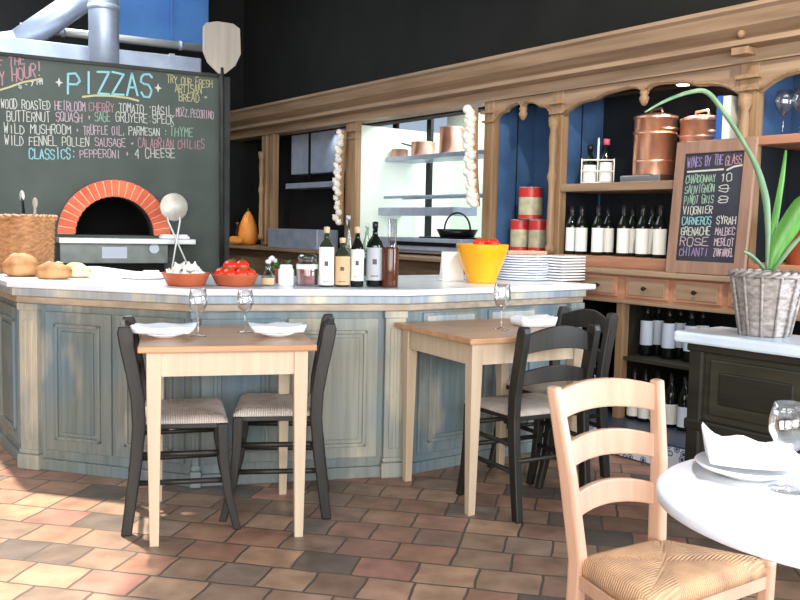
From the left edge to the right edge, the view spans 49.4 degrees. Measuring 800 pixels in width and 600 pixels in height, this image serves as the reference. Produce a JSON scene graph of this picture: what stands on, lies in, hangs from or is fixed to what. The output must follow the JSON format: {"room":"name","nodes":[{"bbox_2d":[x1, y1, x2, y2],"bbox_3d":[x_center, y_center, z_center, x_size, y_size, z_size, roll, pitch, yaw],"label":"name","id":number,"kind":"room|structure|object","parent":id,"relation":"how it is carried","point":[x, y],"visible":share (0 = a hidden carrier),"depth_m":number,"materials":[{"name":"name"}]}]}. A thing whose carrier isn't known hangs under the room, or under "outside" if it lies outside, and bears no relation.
{"room":"restaurant","nodes":[
{"label":"restaurant","id":0,"kind":"room"},
{"bbox_2d":[20,23,202,51],"bbox_3d":[-2.332,-2.167,7.200,1.501,0.084,0.084,-1,5,-28],"label":"conduit pipe","id":1,"kind":"object","parent":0,"point":[67,32],"visible":0.61,"depth_m":7.28,"materials":[{"name":"silver metal"}]},
{"bbox_2d":[0,52,229,273],"bbox_3d":[-2.547,-0.510,5.997,2.765,2.299,0.171,-1,5,-28],"label":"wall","id":2,"kind":"structure","parent":0,"point":[67,126],"depth_m":6.13,"materials":[{"name":"teal"}]},
{"bbox_2d":[56,180,195,271],"bbox_3d":[-2.157,-0.293,6.583,0.927,1.188,1.160,-1,5,-28],"label":"oven","id":3,"kind":"object","parent":2,"relation":"attached to","point":[96,209],"visible":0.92,"depth_m":6.20,"materials":[{"name":"orange"}]},
{"bbox_2d":[0,0,339,248],"bbox_3d":[-3.768,-1.362,8.092,7.200,3.600,0.102,-1,5,-28],"label":"wall","id":4,"kind":"structure","parent":0,"point":[243,156],"depth_m":9.02,"materials":[{"name":"paint"}]},
{"bbox_2d":[0,36,200,71],"bbox_3d":[-2.537,-1.745,6.688,2.013,0.447,0.120,-1,5,-28],"label":"duct","id":5,"kind":"object","parent":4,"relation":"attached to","point":[7,44],"visible":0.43,"depth_m":6.67,"materials":[{"name":"metal"}]},
{"bbox_2d":[0,0,87,40],"bbox_3d":[-2.843,-2.297,6.678,1.736,0.995,0.212,-1,5,-28],"label":"duct","id":6,"kind":"object","parent":5,"relation":"attached to","point":[55,17],"visible":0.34,"depth_m":6.68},
{"bbox_2d":[0,444,799,599],"bbox_3d":[-1.019,0.885,4.089,12.000,0.100,16.000,1,5,0],"label":"floor","id":7,"kind":"structure","parent":0,"point":[61,538],"depth_m":3.30,"materials":[{"name":"tile"}]},
{"bbox_2d":[160,193,187,269],"bbox_3d":[-1.597,-0.065,6.183,0.217,1.383,0.020,-1,5,-28],"label":"peel","id":8,"kind":"object","parent":7,"relation":"on","point":[173,206],"visible":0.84,"depth_m":6.13,"materials":[{"name":"metal"}]},
{"bbox_2d":[117,315,240,536],"bbox_3d":[-0.890,0.480,3.511,0.460,0.807,0.430,0,5,-15],"label":"chair","id":9,"kind":"object","parent":7,"relation":"on","point":[194,415],"visible":0.94,"depth_m":3.34,"materials":[{"name":"black wood"}]},
{"bbox_2d":[203,21,240,266],"bbox_3d":[-1.334,-0.716,6.488,0.286,2.660,0.036,-1,5,-28],"label":"peel","id":10,"kind":"object","parent":7,"relation":"on","point":[221,40],"visible":0.93,"depth_m":6.41,"materials":[{"name":"brown wood"}]},
{"bbox_2d":[137,325,316,546],"bbox_3d":[-0.709,0.513,3.514,0.644,0.750,0.650,0,5,-14],"label":"dining table","id":11,"kind":"object","parent":7,"relation":"on","point":[224,350],"visible":0.84,"depth_m":3.24,"materials":[{"name":"brown wood"}]},
{"bbox_2d":[146,334,181,337],"bbox_3d":[-0.912,0.134,3.364,0.151,0.018,0.151,1,5,0],"label":"plate","id":12,"kind":"object","parent":11,"relation":"on","point":[152,335],"visible":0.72,"depth_m":3.31,"materials":[{"name":"white ceramic"}]},
{"bbox_2d":[130,322,196,333],"bbox_3d":[-0.911,0.108,3.362,0.240,0.030,0.170,1,5,-6],"label":"folded napkin","id":13,"kind":"object","parent":12,"relation":"on","point":[153,328],"visible":1,"depth_m":3.29,"materials":[{"name":"white fabric"}]},
{"bbox_2d":[260,333,293,336],"bbox_3d":[-0.491,0.135,3.467,0.151,0.018,0.151,1,5,0],"label":"plate","id":14,"kind":"object","parent":11,"relation":"on","point":[266,334],"visible":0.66,"depth_m":3.42,"materials":[{"name":"white ceramic"}]},
{"bbox_2d":[248,322,306,332],"bbox_3d":[-0.490,0.107,3.465,0.220,0.032,0.160,0,5,-17],"label":"folded napkin","id":15,"kind":"object","parent":14,"relation":"on","point":[274,327],"visible":1,"depth_m":3.41,"materials":[{"name":"white fabric"}]},
{"bbox_2d":[219,314,336,521],"bbox_3d":[-0.510,0.474,3.684,0.460,0.807,0.430,1,5,-6],"label":"chair","id":16,"kind":"object","parent":7,"relation":"on","point":[252,409],"visible":0.95,"depth_m":3.50,"materials":[{"name":"black wood"}]},
{"bbox_2d":[0,285,585,488],"bbox_3d":[-0.790,0.348,4.728,3.652,0.874,1.787,1,5,0],"label":"bar counter","id":17,"kind":"object","parent":7,"relation":"on","point":[65,403],"depth_m":4.09,"materials":[{"name":"blue paint"}]},
{"bbox_2d":[0,266,595,295],"bbox_3d":[-0.761,-0.104,4.704,3.691,0.030,1.806,1,5,0],"label":"countertop","id":18,"kind":"structure","parent":17,"relation":"on","point":[101,279],"depth_m":4.11,"materials":[{"name":"stone"}]},
{"bbox_2d":[2,253,39,276],"bbox_3d":[-1.937,-0.179,4.426,0.185,0.122,0.164,1,5,0],"label":"bread loaf","id":19,"kind":"object","parent":18,"relation":"on","point":[20,264],"visible":0.99,"depth_m":4.37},
{"bbox_2d":[0,214,57,272],"bbox_3d":[-2.153,-0.319,4.823,0.440,0.318,0.332,2,5,11],"label":"wicker basket","id":20,"kind":"object","parent":18,"relation":"on","point":[30,234],"visible":0.86,"depth_m":4.67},
{"bbox_2d":[35,261,71,278],"bbox_3d":[-1.705,-0.147,4.281,0.169,0.090,0.124,1,5,0],"label":"bread loaf","id":21,"kind":"object","parent":18,"relation":"on","point":[47,270],"visible":1,"depth_m":4.23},
{"bbox_2d":[67,262,90,277],"bbox_3d":[-1.645,-0.152,4.427,0.146,0.079,0.121,1,5,0],"label":"bread loaf","id":22,"kind":"object","parent":18,"relation":"on","point":[80,270],"visible":0.77,"depth_m":4.39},
{"bbox_2d":[119,274,163,279],"bbox_3d":[-1.310,-0.119,4.456,0.250,0.016,0.250,1,5,0],"label":"serving plate","id":23,"kind":"object","parent":18,"relation":"on","point":[125,276],"visible":0.72,"depth_m":4.37,"materials":[{"name":"white ceramic"}]},
{"bbox_2d":[138,270,161,276],"bbox_3d":[-1.285,-0.136,4.468,0.110,0.030,0.085,0,5,-11],"label":"folded cloth","id":24,"kind":"object","parent":23,"relation":"on","point":[146,273],"visible":0.95,"depth_m":4.43,"materials":[{"name":"white fabric"}]},
{"bbox_2d":[161,272,209,285],"bbox_3d":[-0.991,-0.098,4.023,0.222,0.059,0.222,1,5,0],"label":"terracotta bowl","id":25,"kind":"object","parent":18,"relation":"on","point":[172,279],"visible":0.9,"depth_m":3.94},
{"bbox_2d":[211,273,258,285],"bbox_3d":[-0.776,-0.097,4.090,0.225,0.055,0.225,1,5,0],"label":"terracotta bowl","id":26,"kind":"object","parent":18,"relation":"on","point":[220,279],"visible":0.75,"depth_m":4.01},
{"bbox_2d":[278,264,293,285],"bbox_3d":[-0.543,-0.119,4.143,0.076,0.100,0.076,1,5,-8],"label":"jar","id":27,"kind":"object","parent":18,"relation":"on","point":[286,271],"visible":1,"depth_m":4.11,"materials":[{"name":"white ceramic"}]},
{"bbox_2d":[296,253,317,285],"bbox_3d":[-0.442,-0.145,4.151,0.105,0.154,0.106,1,5,-6],"label":"spice jar","id":28,"kind":"object","parent":18,"relation":"on","point":[306,275],"visible":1,"depth_m":4.11,"materials":[{"name":"clear glass"}]},
{"bbox_2d":[319,227,333,286],"bbox_3d":[-0.348,-0.206,4.123,0.071,0.285,0.072,1,5,-5],"label":"oil bottle","id":29,"kind":"object","parent":18,"relation":"on","point":[326,249],"visible":1,"depth_m":4.10,"materials":[{"name":"grey"}]},
{"bbox_2d":[334,238,349,286],"bbox_3d":[-0.275,-0.181,4.149,0.074,0.234,0.075,1,5,-4],"label":"oil bottle","id":30,"kind":"object","parent":18,"relation":"on","point":[342,256],"visible":1,"depth_m":4.12,"materials":[{"name":"grey"}]},
{"bbox_2d":[350,227,363,286],"bbox_3d":[-0.204,-0.208,4.163,0.062,0.288,0.063,1,5,-3],"label":"oil bottle","id":31,"kind":"object","parent":18,"relation":"on","point":[357,249],"visible":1,"depth_m":4.14,"materials":[{"name":"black glass"}]},
{"bbox_2d":[366,221,382,286],"bbox_3d":[-0.121,-0.222,4.197,0.080,0.314,0.081,1,5,-2],"label":"wine bottle","id":32,"kind":"object","parent":18,"relation":"on","point":[374,245],"visible":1,"depth_m":4.17,"materials":[{"name":"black glass"}]},
{"bbox_2d":[381,247,398,287],"bbox_3d":[-0.048,-0.159,4.191,0.082,0.193,0.082,1,5,-1],"label":"canister","id":33,"kind":"object","parent":18,"relation":"on","point":[390,255],"visible":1,"depth_m":4.16,"materials":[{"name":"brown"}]},
{"bbox_2d":[436,252,466,280],"bbox_3d":[0.291,-0.188,4.830,0.151,0.160,0.100,0,5,-17],"label":"menu stand","id":34,"kind":"object","parent":18,"relation":"on","point":[451,268],"visible":0.8,"depth_m":4.81,"materials":[{"name":"white"}]},
{"bbox_2d":[456,243,508,283],"bbox_3d":[0.444,-0.198,4.693,0.284,0.208,0.284,1,5,0],"label":"bowl","id":35,"kind":"object","parent":18,"relation":"on","point":[481,263],"visible":0.97,"depth_m":4.60,"materials":[{"name":"ceramic"}]},
{"bbox_2d":[497,276,547,280],"bbox_3d":[0.716,-0.127,5.071,0.297,0.014,0.297,1,5,0],"label":"dinner plate","id":36,"kind":"object","parent":18,"relation":"on","point":[498,277],"visible":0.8,"depth_m":4.97,"materials":[{"name":"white ceramic"}]},
{"bbox_2d":[498,274,547,277],"bbox_3d":[0.716,-0.141,5.070,0.297,0.014,0.297,1,5,0],"label":"dinner plate","id":37,"kind":"object","parent":36,"relation":"on","point":[502,275],"visible":0.75,"depth_m":4.96,"materials":[{"name":"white ceramic"}]},
{"bbox_2d":[499,271,547,275],"bbox_3d":[0.717,-0.155,5.068,0.297,0.014,0.297,1,5,0],"label":"dinner plate","id":38,"kind":"object","parent":37,"relation":"on","point":[501,272],"visible":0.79,"depth_m":4.94,"materials":[{"name":"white ceramic"}]},
{"bbox_2d":[500,269,548,272],"bbox_3d":[0.717,-0.170,5.067,0.297,0.014,0.297,1,5,0],"label":"dinner plate","id":39,"kind":"object","parent":38,"relation":"on","point":[503,270],"visible":0.75,"depth_m":4.96,"materials":[{"name":"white ceramic"}]},
{"bbox_2d":[501,266,548,269],"bbox_3d":[0.717,-0.184,5.066,0.297,0.014,0.297,1,5,0],"label":"dinner plate","id":40,"kind":"object","parent":39,"relation":"on","point":[503,267],"visible":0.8,"depth_m":4.94,"materials":[{"name":"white ceramic"}]},
{"bbox_2d":[502,264,548,267],"bbox_3d":[0.717,-0.199,5.065,0.297,0.014,0.297,1,5,0],"label":"dinner plate","id":41,"kind":"object","parent":40,"relation":"on","point":[504,265],"visible":0.8,"depth_m":4.96,"materials":[{"name":"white ceramic"}]},
{"bbox_2d":[503,261,548,264],"bbox_3d":[0.718,-0.214,5.064,0.297,0.014,0.297,1,5,0],"label":"dinner plate","id":42,"kind":"object","parent":41,"relation":"on","point":[505,262],"visible":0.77,"depth_m":4.93,"materials":[{"name":"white ceramic"}]},
{"bbox_2d":[504,259,548,262],"bbox_3d":[0.718,-0.228,5.062,0.297,0.014,0.297,1,5,0],"label":"dinner plate","id":43,"kind":"object","parent":42,"relation":"on","point":[506,260],"visible":0.74,"depth_m":4.96,"materials":[{"name":"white ceramic"}]},
{"bbox_2d":[505,256,548,259],"bbox_3d":[0.718,-0.243,5.061,0.297,0.014,0.297,1,5,0],"label":"dinner plate","id":44,"kind":"object","parent":43,"relation":"on","point":[509,258],"visible":0.76,"depth_m":4.94,"materials":[{"name":"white ceramic"}]},
{"bbox_2d":[506,254,548,257],"bbox_3d":[0.719,-0.257,5.060,0.297,0.014,0.297,1,5,0],"label":"dinner plate","id":45,"kind":"object","parent":44,"relation":"on","point":[507,255],"visible":0.74,"depth_m":4.93,"materials":[{"name":"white ceramic"}]},
{"bbox_2d":[507,250,546,254],"bbox_3d":[0.719,-0.278,5.078,0.246,0.022,0.146,0,5,-14],"label":"wooden tray","id":46,"kind":"object","parent":45,"relation":"on","point":[513,252],"visible":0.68,"depth_m":5.02,"materials":[{"name":"brown wood"}]},
{"bbox_2d":[395,318,582,515],"bbox_3d":[0.405,0.498,3.974,0.644,0.750,0.650,-1,5,-29],"label":"dining table","id":47,"kind":"object","parent":7,"relation":"on","point":[475,343],"visible":0.65,"depth_m":3.78,"materials":[{"name":"brown wood"}]},
{"bbox_2d":[509,314,557,326],"bbox_3d":[0.621,0.094,4.049,0.190,0.049,0.150,-1,5,-20],"label":"folded napkin","id":48,"kind":"object","parent":47,"relation":"on","point":[537,320],"visible":0.99,"depth_m":4.00,"materials":[{"name":"white fabric"}]},
{"bbox_2d":[229,0,799,468],"bbox_3d":[0.311,-0.490,6.402,0.850,2.315,7.230,-2,6,-37],"label":"shelving unit","id":49,"kind":"object","parent":7,"relation":"on","point":[750,51],"visible":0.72,"depth_m":5.40,"materials":[{"name":"brown wood"}]},
{"bbox_2d":[238,208,257,244],"bbox_3d":[-1.544,-0.746,8.831,0.197,0.371,0.200,-2,6,-37],"label":"butternut squash","id":50,"kind":"object","parent":49,"relation":"on","point":[248,232],"visible":0.95,"depth_m":8.77,"materials":[{"name":"orange"}]},
{"bbox_2d":[268,228,337,249],"bbox_3d":[-0.903,-0.564,7.995,0.220,0.174,0.884,-2,6,-37],"label":"box","id":51,"kind":"object","parent":49,"relation":"on","point":[283,238],"depth_m":7.82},
{"bbox_2d":[286,128,345,189],"bbox_3d":[-0.720,-1.283,7.978,0.180,0.509,1.000,-2,6,-37],"label":"extractor hood","id":52,"kind":"object","parent":49,"relation":"attached to","point":[312,153],"visible":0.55,"depth_m":8.03,"materials":[{"name":"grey metal"}]},
{"bbox_2d":[332,129,346,224],"bbox_3d":[-0.509,-1.031,7.310,0.103,0.804,0.121,-2,6,-37],"label":"garlic braid","id":53,"kind":"object","parent":49,"relation":"attached to","point":[340,148],"visible":1,"depth_m":7.29},
{"bbox_2d":[462,105,479,207],"bbox_3d":[0.499,-0.983,5.954,0.109,0.709,0.160,-2,6,-37],"label":"garlic braid","id":54,"kind":"object","parent":49,"relation":"attached to","point":[470,136],"visible":1,"depth_m":5.93},
{"bbox_2d":[510,219,528,249],"bbox_3d":[0.821,-0.442,5.938,0.135,0.215,0.135,2,5,8],"label":"tin","id":55,"kind":"object","parent":49,"relation":"on","point":[519,228],"visible":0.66,"depth_m":5.88,"materials":[{"name":"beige metal"}]},
{"bbox_2d":[528,219,546,250],"bbox_3d":[0.925,-0.429,5.800,0.135,0.215,0.135,2,5,9],"label":"tin","id":56,"kind":"object","parent":49,"relation":"on","point":[537,227],"visible":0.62,"depth_m":5.74,"materials":[{"name":"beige metal"}]},
{"bbox_2d":[518,187,543,219],"bbox_3d":[0.880,-0.650,5.849,0.163,0.215,0.163,2,5,8],"label":"tin","id":57,"kind":"object","parent":56,"relation":"on","point":[530,198],"visible":0.95,"depth_m":5.78,"materials":[{"name":"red metal"}]},
{"bbox_2d":[565,206,576,253],"bbox_3d":[1.075,-0.438,5.436,0.074,0.300,0.075,2,5,11],"label":"wine bottle","id":58,"kind":"object","parent":49,"relation":"on","point":[571,223],"visible":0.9,"depth_m":5.41,"materials":[{"name":"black glass"}]},
{"bbox_2d":[575,206,587,254],"bbox_3d":[1.122,-0.432,5.374,0.074,0.300,0.074,2,5,12],"label":"wine bottle","id":59,"kind":"object","parent":49,"relation":"on","point":[581,228],"visible":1,"depth_m":5.35,"materials":[{"name":"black glass"}]},
{"bbox_2d":[591,206,603,254],"bbox_3d":[1.201,-0.422,5.271,0.074,0.300,0.075,2,5,13],"label":"wine bottle","id":60,"kind":"object","parent":49,"relation":"on","point":[597,238],"visible":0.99,"depth_m":5.25,"materials":[{"name":"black glass"}]},
{"bbox_2d":[580,137,614,182],"bbox_3d":[1.226,-0.861,5.380,0.202,0.288,0.114,2,5,12],"label":"caddy","id":61,"kind":"object","parent":49,"relation":"on","point":[597,160],"visible":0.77,"depth_m":5.33,"materials":[{"name":"white"}]},
{"bbox_2d":[583,145,596,181],"bbox_3d":[1.178,-0.840,5.391,0.081,0.239,0.080,2,5,12],"label":"condiment bottle","id":62,"kind":"object","parent":61,"relation":"in","point":[587,165],"visible":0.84,"depth_m":5.37,"materials":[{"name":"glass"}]},
{"bbox_2d":[599,139,612,181],"bbox_3d":[1.273,-0.855,5.369,0.081,0.276,0.080,2,5,12],"label":"condiment bottle","id":63,"kind":"object","parent":61,"relation":"in","point":[603,165],"visible":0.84,"depth_m":5.34,"materials":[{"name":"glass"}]},
{"bbox_2d":[603,206,613,254],"bbox_3d":[1.274,-0.424,5.323,0.074,0.300,0.075,2,5,13],"label":"wine bottle","id":64,"kind":"object","parent":49,"relation":"on","point":[608,222],"visible":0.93,"depth_m":5.30,"materials":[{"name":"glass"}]},
{"bbox_2d":[560,180,673,193],"bbox_3d":[1.522,-0.660,5.082,0.400,0.048,1.200,-2,6,-37],"label":"shelf","id":65,"kind":"object","parent":49,"relation":"attached to","point":[665,186],"depth_m":5.14,"materials":[{"name":"brown wood"}]},
{"bbox_2d":[616,206,629,256],"bbox_3d":[1.323,-0.408,5.143,0.074,0.300,0.075,2,5,14],"label":"wine bottle","id":66,"kind":"object","parent":49,"relation":"on","point":[623,228],"visible":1,"depth_m":5.12,"materials":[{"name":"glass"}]},
{"bbox_2d":[626,366,637,419],"bbox_3d":[1.340,0.529,4.973,0.074,0.300,0.075,3,5,15],"label":"wine bottle","id":67,"kind":"object","parent":49,"relation":"on","point":[631,413],"visible":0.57,"depth_m":4.95,"materials":[{"name":"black glass"}]},
{"bbox_2d":[629,206,637,255],"bbox_3d":[1.392,-0.412,5.201,0.074,0.300,0.075,2,5,15],"label":"wine bottle","id":68,"kind":"object","parent":49,"relation":"on","point":[633,221],"visible":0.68,"depth_m":5.17,"materials":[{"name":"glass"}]},
{"bbox_2d":[635,205,648,257],"bbox_3d":[1.405,-0.398,5.035,0.074,0.300,0.075,3,5,15],"label":"wine bottle","id":69,"kind":"object","parent":49,"relation":"on","point":[642,227],"visible":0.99,"depth_m":5.01,"materials":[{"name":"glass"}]},
{"bbox_2d":[637,368,649,421],"bbox_3d":[1.385,0.535,4.913,0.074,0.300,0.075,3,5,16],"label":"wine bottle","id":70,"kind":"object","parent":49,"relation":"on","point":[642,414],"visible":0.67,"depth_m":4.89,"materials":[{"name":"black glass"}]},
{"bbox_2d":[639,89,649,105],"bbox_3d":[1.385,-1.149,4.929,0.060,0.095,0.060,-2,6,-37],"label":"pendant","id":71,"kind":"object","parent":49,"relation":"attached to","point":[644,98],"depth_m":4.91,"materials":[{"name":"brown wood"}]},
{"bbox_2d":[639,306,653,355],"bbox_3d":[1.423,0.167,5.009,0.074,0.300,0.075,3,5,16],"label":"wine bottle","id":72,"kind":"object","parent":49,"relation":"on","point":[647,323],"visible":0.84,"depth_m":4.98,"materials":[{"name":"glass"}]},
{"bbox_2d":[620,174,673,181],"bbox_3d":[1.489,-0.708,5.106,0.260,0.040,0.280,-2,6,-37],"label":"steel tray","id":73,"kind":"object","parent":49,"relation":"on","point":[654,177],"visible":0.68,"depth_m":4.99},
{"bbox_2d":[632,107,679,174],"bbox_3d":[1.494,-0.925,5.088,0.252,0.393,0.317,-1,5,-20],"label":"stock pot","id":74,"kind":"object","parent":73,"relation":"on","point":[655,134],"visible":0.88,"depth_m":4.99,"materials":[{"name":"orange metal"}]},
{"bbox_2d":[648,206,655,256],"bbox_3d":[1.476,-0.401,5.090,0.074,0.300,0.075,3,5,16],"label":"wine bottle","id":75,"kind":"object","parent":49,"relation":"on","point":[652,219],"visible":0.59,"depth_m":5.07,"materials":[{"name":"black glass"}]},
{"bbox_2d":[623,354,688,370],"bbox_3d":[2.022,0.394,4.388,0.510,0.022,1.830,-2,6,-37],"label":"shelf","id":76,"kind":"object","parent":49,"relation":"attached to","point":[677,363],"depth_m":4.83,"materials":[{"name":"brown wood"}]},
{"bbox_2d":[653,307,663,354],"bbox_3d":[1.497,0.166,5.044,0.074,0.300,0.075,3,5,17],"label":"wine bottle","id":77,"kind":"object","parent":49,"relation":"on","point":[658,319],"visible":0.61,"depth_m":5.02,"materials":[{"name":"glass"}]},
{"bbox_2d":[652,205,666,257],"bbox_3d":[1.478,-0.388,4.939,0.074,0.300,0.075,3,5,16],"label":"wine bottle","id":78,"kind":"object","parent":49,"relation":"on","point":[660,226],"visible":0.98,"depth_m":4.92,"materials":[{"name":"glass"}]},
{"bbox_2d":[661,308,675,358],"bbox_3d":[1.513,0.179,4.891,0.074,0.300,0.075,3,5,17],"label":"wine bottle","id":79,"kind":"object","parent":49,"relation":"on","point":[668,326],"visible":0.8,"depth_m":4.87,"materials":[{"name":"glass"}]},
{"bbox_2d":[665,373,677,427],"bbox_3d":[1.489,0.549,4.777,0.074,0.300,0.075,3,5,18],"label":"wine bottle","id":80,"kind":"object","parent":49,"relation":"on","point":[671,394],"visible":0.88,"depth_m":4.75,"materials":[{"name":"black glass"}]},
{"bbox_2d":[547,254,799,270],"bbox_3d":[1.696,-0.194,4.869,0.410,0.065,3.080,-2,6,-37],"label":"shelf","id":81,"kind":"object","parent":49,"relation":"attached to","point":[610,261],"depth_m":5.00,"materials":[{"name":"brown wood"}]},
{"bbox_2d":[675,309,685,357],"bbox_3d":[1.587,0.177,4.926,0.074,0.300,0.075,3,5,18],"label":"wine bottle","id":82,"kind":"object","parent":49,"relation":"on","point":[680,321],"visible":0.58,"depth_m":4.90,"materials":[{"name":"black glass"}]},
{"bbox_2d":[676,375,688,430],"bbox_3d":[1.543,0.556,4.707,0.074,0.300,0.075,3,5,18],"label":"wine bottle","id":83,"kind":"object","parent":49,"relation":"on","point":[683,394],"visible":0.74,"depth_m":4.68,"materials":[{"name":"black glass"}]},
{"bbox_2d":[682,310,697,361],"bbox_3d":[1.599,0.190,4.778,0.074,0.300,0.075,3,5,19],"label":"wine bottle","id":84,"kind":"object","parent":49,"relation":"on","point":[691,324],"visible":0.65,"depth_m":4.76,"materials":[{"name":"black glass"}]},
{"bbox_2d":[677,109,715,141],"bbox_3d":[1.685,-0.864,4.872,0.237,0.398,0.302,-1,5,-20],"label":"stock pot","id":85,"kind":"object","parent":49,"relation":"on","point":[695,127],"visible":0.48,"depth_m":4.77,"materials":[{"name":"orange metal"}]},
{"bbox_2d":[665,136,758,275],"bbox_3d":[1.586,-0.474,4.444,0.077,0.697,0.457,-2,6,-37],"label":"menu board","id":86,"kind":"object","parent":49,"relation":"on","point":[714,180],"visible":0.98,"depth_m":4.43,"materials":[{"name":"stone"}]},
{"bbox_2d":[715,95,738,139],"bbox_3d":[1.762,-0.859,4.617,0.185,0.433,0.085,-2,6,-37],"label":"binder","id":87,"kind":"object","parent":49,"relation":"on","point":[724,130],"visible":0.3,"depth_m":4.55,"materials":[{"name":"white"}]},
{"bbox_2d":[757,133,799,150],"bbox_3d":[2.299,-0.765,4.050,0.400,0.045,1.143,-2,6,-37],"label":"shelf","id":88,"kind":"object","parent":49,"relation":"attached to","point":[783,141],"depth_m":4.32,"materials":[{"name":"brown wood"}]},
{"bbox_2d":[785,229,799,264],"bbox_3d":[1.990,-0.301,4.317,0.160,0.250,0.160,1,5,0],"label":"clay pot","id":89,"kind":"object","parent":49,"relation":"on","point":[793,258],"visible":0.37,"depth_m":4.28,"materials":[{"name":"ceramic"}]},
{"bbox_2d":[456,324,600,523],"bbox_3d":[0.553,0.488,3.787,0.430,0.807,0.460,-1,5,-29],"label":"chair","id":90,"kind":"object","parent":7,"relation":"on","point":[515,407],"visible":0.82,"depth_m":3.61,"materials":[{"name":"black wood"}]},
{"bbox_2d":[487,306,617,488],"bbox_3d":[0.748,0.452,4.274,0.460,0.807,0.430,-1,5,-29],"label":"chair","id":91,"kind":"object","parent":7,"relation":"on","point":[608,324],"visible":0.36,"depth_m":4.18,"materials":[{"name":"black wood"}]},
{"bbox_2d":[547,377,776,599],"bbox_3d":[0.596,0.619,2.040,0.480,0.838,0.336,-2,6,-34],"label":"chair","id":92,"kind":"object","parent":7,"relation":"on","point":[657,568],"visible":0.98,"depth_m":2.02,"materials":[{"name":"brown wood"}]},
{"bbox_2d":[656,454,799,568],"bbox_3d":[0.760,0.712,1.488,0.650,0.750,0.650,1,5,0],"label":"round table","id":93,"kind":"object","parent":7,"relation":"on","point":[748,517],"visible":0.79,"depth_m":1.41,"materials":[{"name":"stone"}]},
{"bbox_2d":[694,452,799,481],"bbox_3d":[0.640,0.311,1.607,0.184,0.022,0.184,1,5,0],"label":"plate","id":94,"kind":"object","parent":93,"relation":"on","point":[752,475],"visible":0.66,"depth_m":1.57,"materials":[{"name":"white ceramic"}]},
{"bbox_2d":[701,422,799,470],"bbox_3d":[0.647,0.265,1.613,0.165,0.066,0.140,2,5,14],"label":"folded napkin","id":95,"kind":"object","parent":94,"relation":"on","point":[736,451],"visible":0.98,"depth_m":1.57,"materials":[{"name":"white fabric"}]},
{"bbox_2d":[768,400,799,494],"bbox_3d":[0.677,0.255,1.506,0.074,0.152,0.074,1,5,0],"label":"wine glass","id":96,"kind":"object","parent":93,"relation":"on","point":[775,404],"visible":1,"depth_m":1.51,"materials":[{"name":"clear"}]},
{"bbox_2d":[674,326,799,460],"bbox_3d":[1.846,0.577,3.274,0.360,0.770,1.700,-2,6,-37],"label":"cabinet","id":97,"kind":"object","parent":7,"relation":"on","point":[735,381],"visible":0.59,"depth_m":3.60,"materials":[{"name":"black wood"}]},
{"bbox_2d":[727,268,799,337],"bbox_3d":[1.550,0.012,3.681,0.319,0.278,0.319,1,5,0],"label":"wicker planter","id":98,"kind":"object","parent":97,"relation":"on","point":[766,303],"visible":1,"depth_m":3.59,"materials":[{"name":"wicker"}]},
{"bbox_2d":[644,88,799,270],"bbox_3d":[1.393,-0.503,3.651,0.796,0.759,0.148,1,5,0],"label":"plant","id":99,"kind":"object","parent":98,"relation":"in","point":[778,236],"visible":1,"depth_m":3.65,"materials":[{"name":"green plant"}]},
{"bbox_2d":[360,113,484,253],"bbox_3d":[1.022,-1.123,6.439,1.090,3.600,3.230,-2,6,-37],"label":"wall","id":100,"kind":"structure","parent":0,"point":[380,178],"depth_m":7.63,"materials":[{"name":"white"}]},
{"bbox_2d":[364,247,441,253],"bbox_3d":[0.994,-0.332,6.449,1.005,0.020,3.155,-2,6,-37],"label":"trim","id":101,"kind":"structure","parent":100,"relation":"attached to","point":[365,248],"depth_m":6.74,"materials":[{"name":"wood"}]},
{"bbox_2d":[379,236,480,251],"bbox_3d":[0.320,-0.448,6.883,0.558,0.108,1.111,-2,6,-37],"label":"shelf","id":102,"kind":"object","parent":101,"relation":"on","point":[422,243],"visible":0.6,"depth_m":6.60,"materials":[{"name":"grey metal"}]},
{"bbox_2d":[437,212,477,236],"bbox_3d":[0.437,-0.577,6.637,0.320,0.192,0.320,-2,6,-37],"label":"frying pan","id":103,"kind":"object","parent":102,"relation":"on","point":[444,232],"visible":0.97,"depth_m":6.53,"materials":[{"name":"black metal"}]},
{"bbox_2d":[378,119,483,235],"bbox_3d":[0.371,-1.100,7.085,0.410,1.380,1.938,-2,6,-37],"label":"shelf rack","id":104,"kind":"object","parent":101,"relation":"on","point":[428,211],"visible":0.59,"depth_m":7.20,"materials":[{"name":"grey metal"}]},
{"bbox_2d":[401,141,434,154],"bbox_3d":[0.133,-1.275,7.332,0.206,0.134,0.405,-2,6,-37],"label":"saucepan","id":105,"kind":"object","parent":104,"relation":"on","point":[417,147],"visible":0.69,"depth_m":7.17,"materials":[{"name":"orange metal"}]},
{"bbox_2d":[439,126,463,152],"bbox_3d":[0.409,-1.272,6.934,0.196,0.204,0.196,-2,6,-37],"label":"pot","id":106,"kind":"object","parent":104,"relation":"on","point":[450,139],"visible":0.77,"depth_m":6.85,"materials":[{"name":"orange metal"}]},
{"bbox_2d":[243,0,756,142],"bbox_3d":[0.925,-2.102,5.808,0.122,1.550,8.700,-2,6,-37],"label":"wall","id":107,"kind":"structure","parent":0,"point":[293,48],"depth_m":6.96,"materials":[{"name":"paint"}]},
{"bbox_3d":[-0.941,-2.802,3.783,12.000,0.100,16.000,1,5,0],"label":"ceiling","id":108,"kind":"structure","parent":0,"visible":0},
{"bbox_2d":[87,0,119,63],"bbox_3d":[-2.204,-2.172,6.461,0.229,1.650,0.229,-1,5,-28],"label":"flue pipe","id":109,"kind":"object","parent":108,"relation":"hanging from","point":[103,15],"visible":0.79,"depth_m":6.39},
{"bbox_2d":[119,0,208,52],"bbox_3d":[-2.094,-2.634,7.563,0.789,0.807,0.345,-1,5,-28],"label":"wall","id":110,"kind":"structure","parent":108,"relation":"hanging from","point":[173,20],"depth_m":7.45,"materials":[{"name":"paint"}]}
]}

